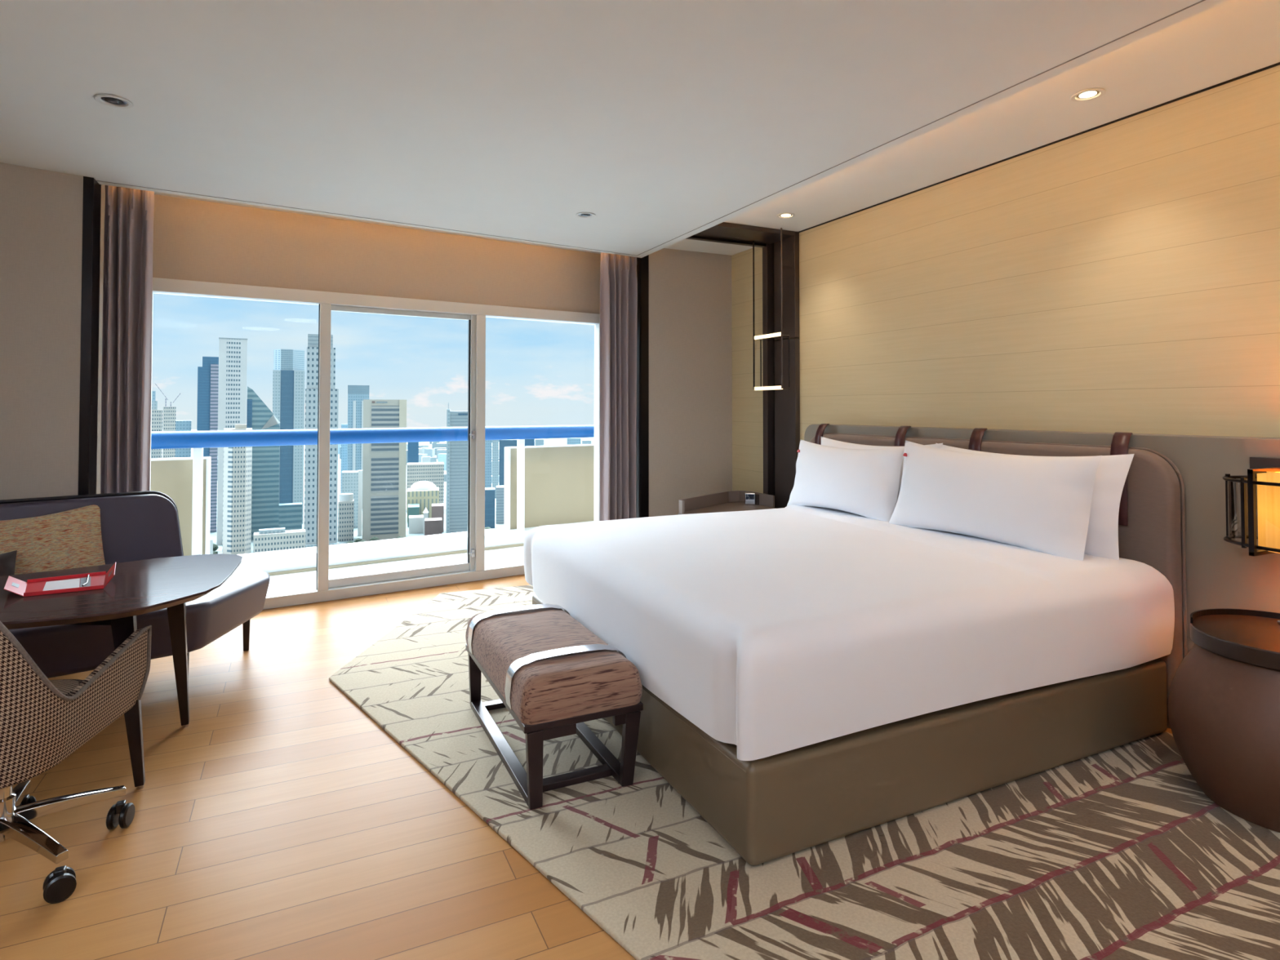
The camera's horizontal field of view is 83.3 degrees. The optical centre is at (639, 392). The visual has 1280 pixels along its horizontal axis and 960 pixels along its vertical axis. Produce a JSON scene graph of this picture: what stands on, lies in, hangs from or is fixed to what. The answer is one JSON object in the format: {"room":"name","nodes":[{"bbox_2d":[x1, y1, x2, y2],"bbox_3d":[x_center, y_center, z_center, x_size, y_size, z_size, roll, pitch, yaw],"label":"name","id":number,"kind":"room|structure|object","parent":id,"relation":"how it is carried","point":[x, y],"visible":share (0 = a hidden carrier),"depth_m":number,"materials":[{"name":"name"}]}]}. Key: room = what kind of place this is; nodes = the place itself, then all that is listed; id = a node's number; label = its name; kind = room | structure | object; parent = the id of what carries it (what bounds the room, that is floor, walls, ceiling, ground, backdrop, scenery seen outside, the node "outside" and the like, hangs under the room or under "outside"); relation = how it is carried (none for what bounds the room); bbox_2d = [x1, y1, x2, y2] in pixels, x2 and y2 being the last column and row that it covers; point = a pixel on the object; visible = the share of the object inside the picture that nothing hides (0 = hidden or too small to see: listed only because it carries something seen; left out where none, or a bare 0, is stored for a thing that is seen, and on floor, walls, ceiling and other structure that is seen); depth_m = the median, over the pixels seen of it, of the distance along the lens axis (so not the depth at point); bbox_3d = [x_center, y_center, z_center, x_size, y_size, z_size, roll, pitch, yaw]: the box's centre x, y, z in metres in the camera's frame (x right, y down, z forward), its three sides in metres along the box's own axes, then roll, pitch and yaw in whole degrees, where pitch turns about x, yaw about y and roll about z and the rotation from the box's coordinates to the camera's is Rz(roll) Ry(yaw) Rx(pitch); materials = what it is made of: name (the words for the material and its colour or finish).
{"room":"hotel room","nodes":[
{"label":"hotel room","id":0,"kind":"room"},
{"bbox_2d":[0,162,83,499],"bbox_3d":[-3.598,0.069,3.291,1.728,2.500,1.164,1,-1,-25],"label":"wall","id":1,"kind":"structure","parent":0,"point":[41,211],"depth_m":3.45,"materials":[{"name":"paint"}]},
{"bbox_2d":[96,184,105,493],"bbox_3d":[-3.013,0.082,3.909,0.115,2.500,0.550,1,-1,-25],"label":"wall","id":2,"kind":"structure","parent":0,"point":[103,186],"depth_m":3.96,"materials":[{"name":"paint"}]},
{"bbox_2d":[78,176,101,495],"bbox_3d":[-2.779,0.076,3.626,0.040,2.500,0.162,1,-1,-25],"label":"trim","id":3,"kind":"structure","parent":2,"relation":"attached to","point":[91,206],"depth_m":3.58,"materials":[{"name":"wood"}]},
{"bbox_2d":[96,0,1205,255],"bbox_3d":[0.105,-1.121,1.399,3.232,0.003,7.392,1,-1,-25],"label":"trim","id":4,"kind":"structure","parent":2,"relation":"attached to","point":[1202,0],"depth_m":3.34,"materials":[{"name":"paint"}]},
{"bbox_2d":[152,194,600,314],"bbox_3d":[-1.582,-0.897,5.094,3.546,0.492,0.120,1,-1,-33],"label":"wall","id":5,"kind":"structure","parent":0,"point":[193,240],"depth_m":4.82,"materials":[{"name":"paint"}]},
{"bbox_2d":[150,277,599,609],"bbox_3d":[-1.583,0.351,5.035,3.415,2.008,0.132,1,-1,-33],"label":"window","id":6,"kind":"structure","parent":5,"relation":"attached to","point":[326,588],"depth_m":4.94,"materials":[{"name":"white plastic"}]},
{"bbox_2d":[266,546,524,593],"bbox_3d":[-1.826,1.452,5.790,6.342,0.120,1.437,1,-1,-33],"label":"floor","id":7,"kind":"structure","parent":0,"point":[293,581],"depth_m":5.72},
{"bbox_2d":[268,542,524,576],"bbox_3d":[-1.943,1.387,6.038,6.181,0.020,0.030,1,-1,-34],"label":"trim","id":8,"kind":"structure","parent":7,"relation":"on","point":[340,566],"depth_m":5.93,"materials":[{"name":"concrete"}]},
{"bbox_2d":[236,520,594,573],"bbox_3d":[-2.015,1.395,6.189,6.220,0.250,0.300,1,-1,-34],"label":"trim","id":9,"kind":"structure","parent":7,"relation":"on","point":[276,561],"depth_m":5.95,"materials":[{"name":"paint"}]},
{"bbox_2d":[150,456,210,555],"bbox_3d":[-3.799,0.862,5.062,1.342,0.768,0.140,1,-1,-34],"label":"parapet","id":10,"kind":"object","parent":9,"relation":"on","point":[171,477],"visible":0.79,"depth_m":5.30,"materials":[{"name":"concrete"}]},
{"bbox_2d":[151,424,594,555],"bbox_3d":[-1.871,0.781,6.130,5.771,0.974,0.142,1,-1,-34],"label":"rail","id":11,"kind":"object","parent":9,"relation":"on","point":[197,441],"visible":0.64,"depth_m":5.71,"materials":[{"name":"metal"}]},
{"bbox_2d":[504,444,594,529],"bbox_3d":[-0.422,0.911,7.376,2.064,0.768,0.140,1,-1,-34],"label":"parapet","id":12,"kind":"object","parent":9,"relation":"on","point":[559,479],"visible":0.5,"depth_m":7.01,"materials":[{"name":"concrete"}]},
{"bbox_2d":[0,574,1172,959],"bbox_3d":[-0.345,1.341,1.454,6.050,0.120,8.174,1,-1,-25],"label":"floor","id":13,"kind":"structure","parent":0,"point":[283,822],"depth_m":2.08,"materials":[{"name":"brown wood"}]},
{"bbox_2d":[0,621,151,903],"bbox_3d":[-1.746,0.868,1.931,0.566,0.844,0.620,0,-1,-11],"label":"desk chair","id":14,"kind":"object","parent":13,"relation":"on","point":[43,721],"visible":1,"depth_m":1.89,"materials":[{"name":"fabric"}]},
{"bbox_2d":[49,679,83,695],"bbox_3d":[-1.736,0.884,1.995,0.330,0.074,0.400,0,-1,-10],"label":"seat cushion","id":15,"kind":"object","parent":14,"relation":"on","point":[65,686],"depth_m":2.10,"materials":[{"name":"fabric"}]},
{"bbox_2d":[0,553,242,789],"bbox_3d":[-2.047,0.981,2.401,1.221,0.640,0.879,1,-1,-25],"label":"table","id":16,"kind":"object","parent":13,"relation":"on","point":[140,587],"visible":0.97,"depth_m":2.37,"materials":[{"name":"brown wood"}]},
{"bbox_2d":[4,562,115,596],"bbox_3d":[-1.979,0.639,2.459,0.299,0.043,0.252,1,-1,-35],"label":"box","id":17,"kind":"object","parent":16,"relation":"on","point":[94,580],"visible":1,"depth_m":2.46,"materials":[{"name":"red plastic"}]},
{"bbox_2d":[25,573,105,592],"bbox_3d":[-1.967,0.660,2.464,0.220,0.002,0.247,1,-1,-36],"label":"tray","id":18,"kind":"object","parent":17,"relation":"on","point":[79,582],"depth_m":2.48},
{"bbox_2d":[0,490,269,678],"bbox_3d":[-2.689,0.891,2.863,2.254,0.839,0.785,1,-2,-39],"label":"sofa","id":19,"kind":"object","parent":13,"relation":"on","point":[135,526],"visible":0.53,"depth_m":3.26,"materials":[{"name":"leather"}]},
{"bbox_2d":[0,550,17,576],"bbox_3d":[-2.734,0.785,2.892,0.342,0.241,0.165,1,-2,-38],"label":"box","id":20,"kind":"object","parent":19,"relation":"on","point":[7,560],"visible":0.44,"depth_m":2.98,"materials":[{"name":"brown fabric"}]},
{"bbox_2d":[0,504,105,574],"bbox_3d":[-2.685,0.704,3.187,0.534,0.396,0.163,1,-1,-36],"label":"throw pillow","id":21,"kind":"object","parent":19,"relation":"on","point":[73,538],"visible":0.69,"depth_m":3.20,"materials":[{"name":"fabric"}]},
{"bbox_2d":[328,584,1279,959],"bbox_3d":[0.295,1.306,3.043,2.890,0.013,4.589,1,-1,-25],"label":"area rug","id":22,"kind":"object","parent":13,"relation":"on","point":[1117,853],"visible":0.62,"depth_m":1.97,"materials":[{"name":"carpet"}]},
{"bbox_2d":[465,604,643,809],"bbox_3d":[-0.357,1.085,2.669,0.421,0.419,0.880,1,-1,-25],"label":"bench","id":23,"kind":"object","parent":22,"relation":"on","point":[553,674],"visible":1,"depth_m":2.36,"materials":[{"name":"fabric"}]},
{"bbox_2d":[465,608,642,724],"bbox_3d":[-0.353,0.954,2.664,0.415,0.146,0.862,1,-1,-25],"label":"seat cushion","id":24,"kind":"object","parent":23,"relation":"on","point":[546,667],"depth_m":2.37,"materials":[{"name":"fabric"}]},
{"bbox_2d":[678,490,775,515],"bbox_3d":[0.564,1.033,5.031,0.751,0.616,0.596,1,-1,-25],"label":"nightstand","id":25,"kind":"object","parent":22,"relation":"on","point":[729,500],"visible":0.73,"depth_m":5.11,"materials":[{"name":"beige paint"}]},
{"bbox_2d":[744,492,755,504],"bbox_3d":[0.801,0.771,5.246,0.074,0.085,0.052,0,-1,5],"label":"alarm clock","id":26,"kind":"object","parent":25,"relation":"on","point":[749,497],"visible":1,"depth_m":5.22,"materials":[{"name":"metal"}]},
{"bbox_2d":[523,423,1186,865],"bbox_3d":[0.706,0.738,3.308,2.030,1.136,2.226,1,-1,-25],"label":"bed","id":27,"kind":"object","parent":22,"relation":"on","point":[811,676],"visible":0.95,"depth_m":2.35,"materials":[{"name":"white fabric"}]},
{"bbox_2d":[786,439,904,521],"bbox_3d":[1.136,0.481,4.040,0.216,0.404,0.866,0,-1,-21],"label":"pillow","id":28,"kind":"object","parent":27,"relation":"on","point":[864,482],"visible":1,"depth_m":3.89,"materials":[{"name":"fabric"}]},
{"bbox_2d":[523,504,1174,760],"bbox_3d":[0.703,0.823,3.212,1.944,0.366,2.058,1,-1,-25],"label":"duvet","id":29,"kind":"object","parent":27,"relation":"on","point":[771,632],"depth_m":2.39,"materials":[{"name":"fabric"}]},
{"bbox_2d":[821,436,900,448],"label":"pillow","id":30,"kind":"object","parent":27,"relation":"on","point":[830,442],"depth_m":4.22,"materials":[{"name":"fabric"}]},
{"bbox_2d":[896,456,903,502],"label":"pillow","id":31,"kind":"object","parent":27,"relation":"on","point":[901,469],"depth_m":3.76,"materials":[{"name":"fabric"}]},
{"bbox_2d":[924,443,942,448],"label":"pillow","id":32,"kind":"object","parent":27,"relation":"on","point":[939,445],"depth_m":3.66,"materials":[{"name":"fabric"}]},
{"bbox_2d":[888,440,1102,560],"bbox_3d":[1.524,0.455,3.202,0.213,0.447,0.980,1,-1,-28],"label":"pillow","id":33,"kind":"object","parent":27,"relation":"on","point":[1039,504],"visible":0.99,"depth_m":3.04,"materials":[{"name":"fabric"}]},
{"bbox_2d":[940,444,1084,457],"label":"pillow","id":34,"kind":"object","parent":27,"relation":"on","point":[947,447],"depth_m":3.35,"materials":[{"name":"fabric"}]},
{"bbox_2d":[1084,453,1133,559],"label":"pillow","id":35,"kind":"object","parent":27,"relation":"on","point":[1102,535],"depth_m":2.83,"materials":[{"name":"fabric"}]},
{"bbox_2d":[1168,608,1279,832],"bbox_3d":[2.002,1.010,2.243,0.574,0.547,0.574,1,-1,-25],"label":"nightstand","id":36,"kind":"object","parent":22,"relation":"on","point":[1224,698],"visible":1,"depth_m":2.17,"materials":[{"name":"brown leather"}]},
{"bbox_2d":[1189,614,1279,671],"bbox_3d":[2.002,0.782,2.248,0.450,0.054,0.450,1,-1,-25],"label":"tray","id":37,"kind":"object","parent":36,"relation":"on","point":[1250,642],"depth_m":2.24,"materials":[{"name":"wood"}]},
{"bbox_2d":[0,0,1279,257],"bbox_3d":[-0.394,-1.276,1.612,6.050,0.120,8.400,1,-1,-25],"label":"ceiling","id":38,"kind":"structure","parent":0,"point":[1228,40],"depth_m":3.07,"materials":[{"name":"paint"}]},
{"bbox_2d":[93,93,133,108],"bbox_3d":[-1.969,-1.091,2.693,0.120,0.006,0.120,1,-1,-25],"label":"recessed light","id":39,"kind":"object","parent":38,"relation":"attached to","point":[117,102],"visible":1,"depth_m":2.69,"materials":[{"name":"metal"}]},
{"bbox_2d":[100,185,154,493],"bbox_3d":[-2.709,0.077,3.792,0.218,2.485,0.110,1,-1,-34],"label":"curtain","id":40,"kind":"object","parent":38,"relation":"hanging from","point":[127,279],"visible":0.66,"depth_m":3.80,"materials":[{"name":"fabric"}]},
{"bbox_2d":[575,212,595,217],"bbox_3d":[-0.324,-1.058,4.281,0.120,0.006,0.120,1,-1,-25],"label":"recessed light","id":41,"kind":"object","parent":38,"relation":"attached to","point":[581,215],"visible":1,"depth_m":4.28,"materials":[{"name":"metal"}]},
{"bbox_2d":[600,252,637,520],"bbox_3d":[-0.153,0.112,5.449,0.320,2.485,0.110,1,-1,-33],"label":"curtain","id":42,"kind":"object","parent":38,"relation":"hanging from","point":[618,273],"visible":0.85,"depth_m":5.43,"materials":[{"name":"fabric"}]},
{"bbox_2d":[776,213,795,218],"bbox_3d":[0.946,-1.149,4.667,0.120,0.006,0.120,1,-1,-25],"label":"recessed light","id":43,"kind":"object","parent":38,"relation":"in","point":[784,215],"visible":1,"depth_m":4.68,"materials":[{"name":"metal"}]},
{"bbox_2d":[1070,88,1106,102],"bbox_3d":[1.786,-1.187,2.868,0.120,0.006,0.120,1,-1,-25],"label":"recessed light","id":44,"kind":"object","parent":38,"relation":"in","point":[1083,95],"visible":1,"depth_m":2.87,"materials":[{"name":"metal"}]},
{"bbox_2d":[648,248,732,516],"bbox_3d":[0.307,0.124,5.919,0.760,2.500,0.470,1,-1,-25],"label":"wall","id":45,"kind":"structure","parent":0,"point":[691,319],"depth_m":5.70,"materials":[{"name":"paint"}]},
{"bbox_2d":[635,254,648,517],"bbox_3d":[-0.065,0.120,5.740,0.067,2.500,0.475,1,-1,-25],"label":"trim","id":46,"kind":"structure","parent":45,"relation":"attached to","point":[642,264],"depth_m":5.53,"materials":[{"name":"wood"}]},
{"bbox_2d":[731,65,1279,493],"bbox_3d":[2.407,0.053,2.528,0.120,2.500,7.700,1,-1,-25],"label":"wall","id":47,"kind":"structure","parent":0,"point":[1122,276],"depth_m":3.33,"materials":[{"name":"wood"}]},
{"bbox_2d":[685,222,799,508],"bbox_3d":[0.675,0.106,5.053,0.840,2.499,0.350,1,-1,-25],"label":"wall panel","id":48,"kind":"object","parent":47,"relation":"attached to","point":[781,407],"visible":0.62,"depth_m":5.19,"materials":[{"name":"wood"}]},
{"bbox_2d":[752,227,790,390],"bbox_3d":[0.917,-0.568,5.030,0.076,1.094,0.341,1,-1,-25],"label":"pendant light","id":49,"kind":"object","parent":48,"relation":"hanging from","point":[777,335],"visible":1,"depth_m":4.99,"materials":[{"name":"black metal"}]},
{"bbox_2d":[798,62,1279,232],"bbox_3d":[2.544,-1.202,2.121,0.006,0.008,6.600,1,-1,-25],"label":"trim","id":50,"kind":"structure","parent":47,"relation":"attached to","point":[1278,63],"depth_m":3.28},
{"bbox_2d":[804,424,1279,728],"bbox_3d":[2.513,0.721,2.013,0.120,1.142,6.305,1,-1,-25],"label":"wall panel","id":51,"kind":"object","parent":47,"relation":"attached to","point":[1220,573],"visible":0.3,"depth_m":2.69,"materials":[{"name":"leather"}]},
{"bbox_2d":[1222,457,1279,556],"bbox_3d":[2.133,0.375,2.330,0.300,0.302,0.401,1,-1,-25],"label":"wall sconce","id":52,"kind":"object","parent":51,"relation":"attached to","point":[1263,477],"visible":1,"depth_m":2.36,"materials":[{"name":"black metal"}]},
{"label":"outside","id":53,"kind":"structure","parent":0,"visible":0},
{"bbox_2d":[161,429,594,554],"bbox_3d":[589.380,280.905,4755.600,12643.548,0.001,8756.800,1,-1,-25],"label":"ground","id":54,"kind":"structure","parent":53,"point":[547,442],"depth_m":1368.06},
{"bbox_2d":[151,391,162,458],"bbox_3d":[-782.025,101.293,1158.357,19.945,208.474,24.055,1,-1,-34],"label":"office block","id":55,"kind":"object","parent":54,"relation":"on","point":[157,415],"visible":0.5,"depth_m":1151.74,"materials":[{"name":"concrete"}]},
{"bbox_2d":[155,383,180,457],"bbox_3d":[-826.019,95.429,1256.247,38.130,224.300,22.124,1,-1,-33],"label":"office block","id":56,"kind":"object","parent":54,"relation":"on","point":[169,412],"visible":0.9,"depth_m":1249.60,"materials":[{"name":"concrete"}]},
{"bbox_2d":[175,420,191,457],"bbox_3d":[-672.178,122.091,1057.534,19.260,162.666,22.808,1,-1,-32],"label":"office block","id":57,"kind":"object","parent":54,"relation":"on","point":[180,425],"visible":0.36,"depth_m":1048.93,"materials":[{"name":"glass"}]},
{"bbox_2d":[196,356,218,532],"bbox_3d":[-638.459,75.379,1061.274,26.066,256.226,31.910,1,-1,-31],"label":"glass tower","id":58,"kind":"structure","parent":54,"relation":"on","point":[207,374],"depth_m":1050.47,"materials":[{"name":"glass"}]},
{"bbox_2d":[209,537,213,554],"bbox_3d":[-490.912,182.748,821.689,5.102,31.499,12.000,1,-1,-31],"label":"block","id":59,"kind":"object","parent":54,"relation":"on","point":[211,539],"visible":0.43,"depth_m":817.31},
{"bbox_2d":[213,543,218,551],"bbox_3d":[-537.341,194.977,905.331,12.363,11.152,12.265,-1,-2,45],"label":"tree","id":60,"kind":"object","parent":54,"relation":"on","point":[215,547],"visible":0.44,"depth_m":903.57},
{"bbox_2d":[216,337,247,545],"bbox_3d":[-553.044,64.358,975.197,33.390,274.657,37.858,1,-1,-30],"label":"tower","id":61,"kind":"structure","parent":54,"relation":"on","point":[233,352],"depth_m":958.80,"materials":[{"name":"concrete"}]},
{"bbox_2d":[222,424,252,554],"bbox_3d":[-498.834,119.561,891.329,30.796,160.763,30.796,1,-1,-29],"label":"residential tower","id":62,"kind":"structure","parent":54,"relation":"on","point":[237,461],"depth_m":878.99,"materials":[{"name":"concrete"}]},
{"bbox_2d":[246,386,279,539],"bbox_3d":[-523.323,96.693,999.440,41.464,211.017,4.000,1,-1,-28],"label":"tower","id":63,"kind":"structure","parent":54,"relation":"on","point":[265,460],"depth_m":998.46,"materials":[{"name":"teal glass"}]},
{"bbox_2d":[253,527,305,552],"bbox_3d":[-403.498,175.044,805.634,51.834,46.231,20.000,1,-1,-27],"label":"complex","id":64,"kind":"structure","parent":54,"relation":"on","point":[270,539],"depth_m":797.40,"materials":[{"name":"concrete"}]},
{"bbox_2d":[272,349,304,524],"bbox_3d":[-557.615,68.738,1140.358,44.222,272.818,49.657,1,-1,-26],"label":"glass tower","id":65,"kind":"structure","parent":54,"relation":"on","point":[288,371],"depth_m":1120.95,"materials":[{"name":"glass"}]},
{"bbox_2d":[278,502,302,530],"bbox_3d":[-469.298,175.377,965.749,27.804,52.272,20.000,1,-1,-26],"label":"block","id":66,"kind":"object","parent":54,"relation":"on","point":[290,513],"visible":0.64,"depth_m":957.40,"materials":[{"name":"blue glass"}]},
{"bbox_2d":[304,333,338,547],"bbox_3d":[-402.720,63.358,910.045,41.747,273.929,36.000,1,-1,-24],"label":"skyscraper","id":67,"kind":"structure","parent":54,"relation":"on","point":[312,387],"depth_m":897.42,"materials":[{"name":"concrete"}]},
{"bbox_2d":[340,423,347,493],"bbox_3d":[-556.714,134.201,1353.307,11.051,150.840,11.947,0,-1,-22],"label":"office block","id":68,"kind":"object","parent":54,"relation":"on","point":[344,446],"visible":0.57,"depth_m":1347.84,"materials":[{"name":"glass"}]},
{"bbox_2d":[337,493,354,541],"bbox_3d":[-405.406,170.223,991.775,19.814,63.668,21.396,0,-1,-22],"label":"round tower","id":69,"kind":"structure","parent":54,"relation":"on","point":[345,502],"depth_m":982.50,"materials":[{"name":"concrete"}]},
{"bbox_2d":[342,470,358,528],"bbox_3d":[-441.394,162.387,1101.007,27.684,83.913,30.000,0,-1,-22],"label":"office block","id":70,"kind":"object","parent":54,"relation":"on","point":[349,478],"visible":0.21,"depth_m":1088.32,"materials":[{"name":"glass"}]},
{"bbox_2d":[346,385,368,508],"bbox_3d":[-515.679,97.658,1316.080,36.035,222.351,39.697,0,-1,-21],"label":"slender tower","id":71,"kind":"structure","parent":54,"relation":"on","point":[356,393],"depth_m":1297.47,"materials":[{"name":"glass"}]},
{"bbox_2d":[354,537,362,542],"bbox_3d":[-374.563,197.336,956.234,11.065,8.418,10.978,1,-2,-38],"label":"tree","id":72,"kind":"object","parent":54,"relation":"on","point":[357,540],"visible":0.58,"depth_m":952.50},
{"bbox_2d":[357,470,362,536],"bbox_3d":[-397.747,156.371,1021.834,5.355,92.626,10.000,0,-1,-21],"label":"office block","id":73,"kind":"object","parent":54,"relation":"on","point":[360,472],"visible":1,"depth_m":1017.15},
{"bbox_2d":[368,537,379,541],"bbox_3d":[-352.656,196.328,955.434,12.994,10.513,12.891,0,-1,-16],"label":"tree","id":74,"kind":"object","parent":54,"relation":"on","point":[372,539],"visible":0.56,"depth_m":952.62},
{"bbox_2d":[362,399,406,541],"bbox_3d":[-356.653,105.913,1004.620,56.304,192.799,37.200,0,-1,-20],"label":"tower","id":75,"kind":"structure","parent":54,"relation":"on","point":[384,464],"depth_m":987.30,"materials":[{"name":"stone"}]},
{"bbox_2d":[407,442,418,462],"bbox_3d":[-475.890,153.623,1508.377,21.869,118.499,22.928,0,-1,-17],"label":"office block","id":76,"kind":"object","parent":54,"relation":"on","point":[412,447],"visible":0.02,"depth_m":1498.13,"materials":[{"name":"blue glass"}]},
{"bbox_2d":[407,503,419,527],"bbox_3d":[-351.120,189.693,1115.596,16.887,29.923,40.000,0,-1,-17],"label":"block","id":77,"kind":"object","parent":54,"relation":"on","point":[413,508],"visible":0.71,"depth_m":1097.39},
{"bbox_2d":[408,515,423,533],"bbox_3d":[-327.796,192.174,1053.374,20.074,22.356,25.000,0,-1,-17],"label":"block","id":78,"kind":"object","parent":54,"relation":"on","point":[415,522],"visible":1,"depth_m":1042.04,"materials":[{"name":"concrete"}]},
{"bbox_2d":[407,480,439,521],"bbox_3d":[-352.749,174.583,1170.795,48.733,62.449,50.000,0,-1,-17],"label":"civic hall","id":79,"kind":"object","parent":54,"relation":"on","point":[424,493],"visible":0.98,"depth_m":1149.50,"materials":[{"name":"concrete"}]},
{"bbox_2d":[418,453,427,462],"bbox_3d":[-694.138,210.036,2252.451,45.222,36.863,30.148,0,-1,14],"label":"block","id":80,"kind":"object","parent":54,"relation":"on","point":[420,455],"visible":0.21,"depth_m":2235.27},
{"bbox_2d":[418,444,430,448],"bbox_3d":[-841.068,221.929,2795.928,41.722,35.846,27.814,0,-1,-4],"label":"block","id":81,"kind":"object","parent":54,"relation":"on","point":[420,446],"visible":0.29,"depth_m":2783.20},
{"bbox_2d":[406,462,444,512],"bbox_3d":[-380.766,166.552,1276.237,62.179,82.923,40.000,0,-1,-17],"label":"office block","id":82,"kind":"object","parent":54,"relation":"on","point":[432,472],"visible":0.64,"depth_m":1259.70,"materials":[{"name":"concrete"}]},
{"bbox_2d":[421,456,430,462],"bbox_3d":[-595.592,200.475,2002.200,22.791,45.499,15.194,0,-1,-20],"label":"block","id":83,"kind":"object","parent":54,"relation":"on","point":[424,459],"visible":0.36,"depth_m":1996.12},
{"bbox_2d":[422,507,428,533],"bbox_3d":[-309.875,184.174,1040.433,8.983,37.810,8.983,0,-1,-17],"label":"church","id":84,"kind":"structure","parent":54,"relation":"on","point":[425,512],"depth_m":1036.84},
{"bbox_2d":[421,447,430,453],"bbox_3d":[-801.112,220.940,2689.928,28.724,33.383,19.149,0,-1,3],"label":"block","id":85,"kind":"object","parent":54,"relation":"on","point":[423,448],"visible":0.36,"depth_m":2680.50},
{"bbox_2d":[424,448,435,457],"bbox_3d":[-760.695,218.947,2600.160,30.447,33.608,20.298,0,-1,10],"label":"block","id":86,"kind":"object","parent":54,"relation":"on","point":[431,452],"visible":0.64,"depth_m":2590.43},
{"bbox_2d":[424,517,441,535],"bbox_3d":[-285.549,188.339,993.506,22.854,27.517,25.000,0,-1,-16],"label":"block","id":87,"kind":"object","parent":54,"relation":"on","point":[433,526],"visible":0.64,"depth_m":982.02,"materials":[{"name":"concrete"}]},
{"bbox_2d":[430,457,436,462],"bbox_3d":[-635.986,212.625,2204.652,20.648,29.683,13.765,1,-1,-30],"label":"block","id":88,"kind":"object","parent":54,"relation":"on","point":[432,459],"visible":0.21,"depth_m":2199.54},
{"bbox_2d":[432,441,439,448],"bbox_3d":[-885.508,226.050,3129.935,28.202,41.594,18.802,0,-1,-9],"label":"block","id":89,"kind":"object","parent":54,"relation":"on","point":[434,443],"visible":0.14,"depth_m":3120.08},
{"bbox_2d":[431,502,444,532],"bbox_3d":[-298.438,184.266,1061.047,17.081,38.490,30.000,0,-1,-16],"label":"block","id":90,"kind":"object","parent":54,"relation":"on","point":[437,509],"visible":0.71,"depth_m":1047.91,"materials":[{"name":"concrete"}]},
{"bbox_2d":[434,448,446,454],"bbox_3d":[-773.903,226.647,2785.861,44.192,25.990,29.462,0,-1,-14],"label":"block","id":91,"kind":"object","parent":54,"relation":"on","point":[436,449],"visible":0.36,"depth_m":2769.64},
{"bbox_2d":[436,443,446,448],"bbox_3d":[-823.933,228.663,3032.901,62.500,32.306,41.667,0,-1,-9],"label":"block","id":92,"kind":"object","parent":54,"relation":"on","point":[438,445],"visible":0.43,"depth_m":3010.82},
{"bbox_2d":[436,449,446,458],"bbox_3d":[-699.311,218.712,2562.915,41.691,32.517,27.794,0,-1,6],"label":"block","id":93,"kind":"object","parent":54,"relation":"on","point":[438,451],"visible":0.21,"depth_m":2549.65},
{"bbox_2d":[438,453,446,470],"bbox_3d":[-572.838,201.970,2107.213,30.816,46.908,20.544,-1,-1,27],"label":"block","id":94,"kind":"object","parent":54,"relation":"on","point":[442,457],"visible":0.5,"depth_m":2095.23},
{"bbox_2d":[445,402,467,533],"bbox_3d":[-245.251,107.736,990.069,40.208,188.544,37.866,0,-1,-14],"label":"tower","id":95,"kind":"structure","parent":54,"relation":"on","point":[456,451],"depth_m":971.05,"materials":[{"name":"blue glass"}]},
{"bbox_2d":[484,440,491,487],"bbox_3d":[-277.108,145.330,1312.206,12.280,126.865,30.000,0,-1,-12],"label":"office block","id":96,"kind":"object","parent":54,"relation":"on","point":[487,442],"visible":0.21,"depth_m":1297.79,"materials":[{"name":"glass"}]},
{"bbox_2d":[484,487,494,528],"bbox_3d":[-226.012,174.000,1081.512,15.169,59.874,30.000,0,-1,-12],"label":"office block","id":97,"kind":"object","parent":54,"relation":"on","point":[489,491],"visible":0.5,"depth_m":1067.01,"materials":[{"name":"blue glass"}]},
{"bbox_2d":[492,440,498,497],"bbox_3d":[-294.002,148.693,1462.231,12.581,126.423,30.000,0,-1,-11],"label":"office block","id":98,"kind":"object","parent":54,"relation":"on","point":[495,442],"visible":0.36,"depth_m":1447.79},
{"bbox_2d":[496,485,504,524],"bbox_3d":[-219.645,176.843,1141.526,16.963,56.704,30.000,0,-1,-11],"label":"office block","id":99,"kind":"object","parent":54,"relation":"on","point":[500,489],"visible":0.64,"depth_m":1126.44,"materials":[{"name":"glass"}]},
{"bbox_2d":[498,439,517,485],"bbox_3d":[-231.482,144.746,1262.274,30.665,125.940,30.000,0,-1,-10],"label":"office block","id":100,"kind":"object","parent":54,"relation":"on","point":[512,442],"visible":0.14,"depth_m":1246.24,"materials":[{"name":"blue glass"}]},
{"bbox_2d":[524,439,534,446],"bbox_3d":[-232.769,153.705,1512.267,21.470,118.499,30.000,0,-1,-9],"label":"office block","id":101,"kind":"object","parent":54,"relation":"on","point":[528,442],"visible":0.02,"depth_m":1498.49,"materials":[{"name":"blue glass"}]},
{"bbox_2d":[535,438,543,445],"bbox_3d":[-225.404,159.178,1612.226,19.123,111.741,30.000,0,-1,-8],"label":"office block","id":102,"kind":"object","parent":54,"relation":"on","point":[538,442],"visible":0.21,"depth_m":1598.65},
{"bbox_2d":[567,437,581,444],"bbox_3d":[-143.526,155.800,1562.357,29.803,116.407,30.000,0,-1,-5],"label":"office block","id":103,"kind":"object","parent":54,"relation":"on","point":[573,441],"visible":0.14,"depth_m":1548.70,"materials":[{"name":"glass"}]},
{"bbox_2d":[582,440,591,444],"bbox_3d":[-126.932,164.814,1712.255,21.823,104.661,30.000,0,-1,-4],"label":"office block","id":104,"kind":"object","parent":54,"relation":"on","point":[584,442],"visible":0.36,"depth_m":1698.43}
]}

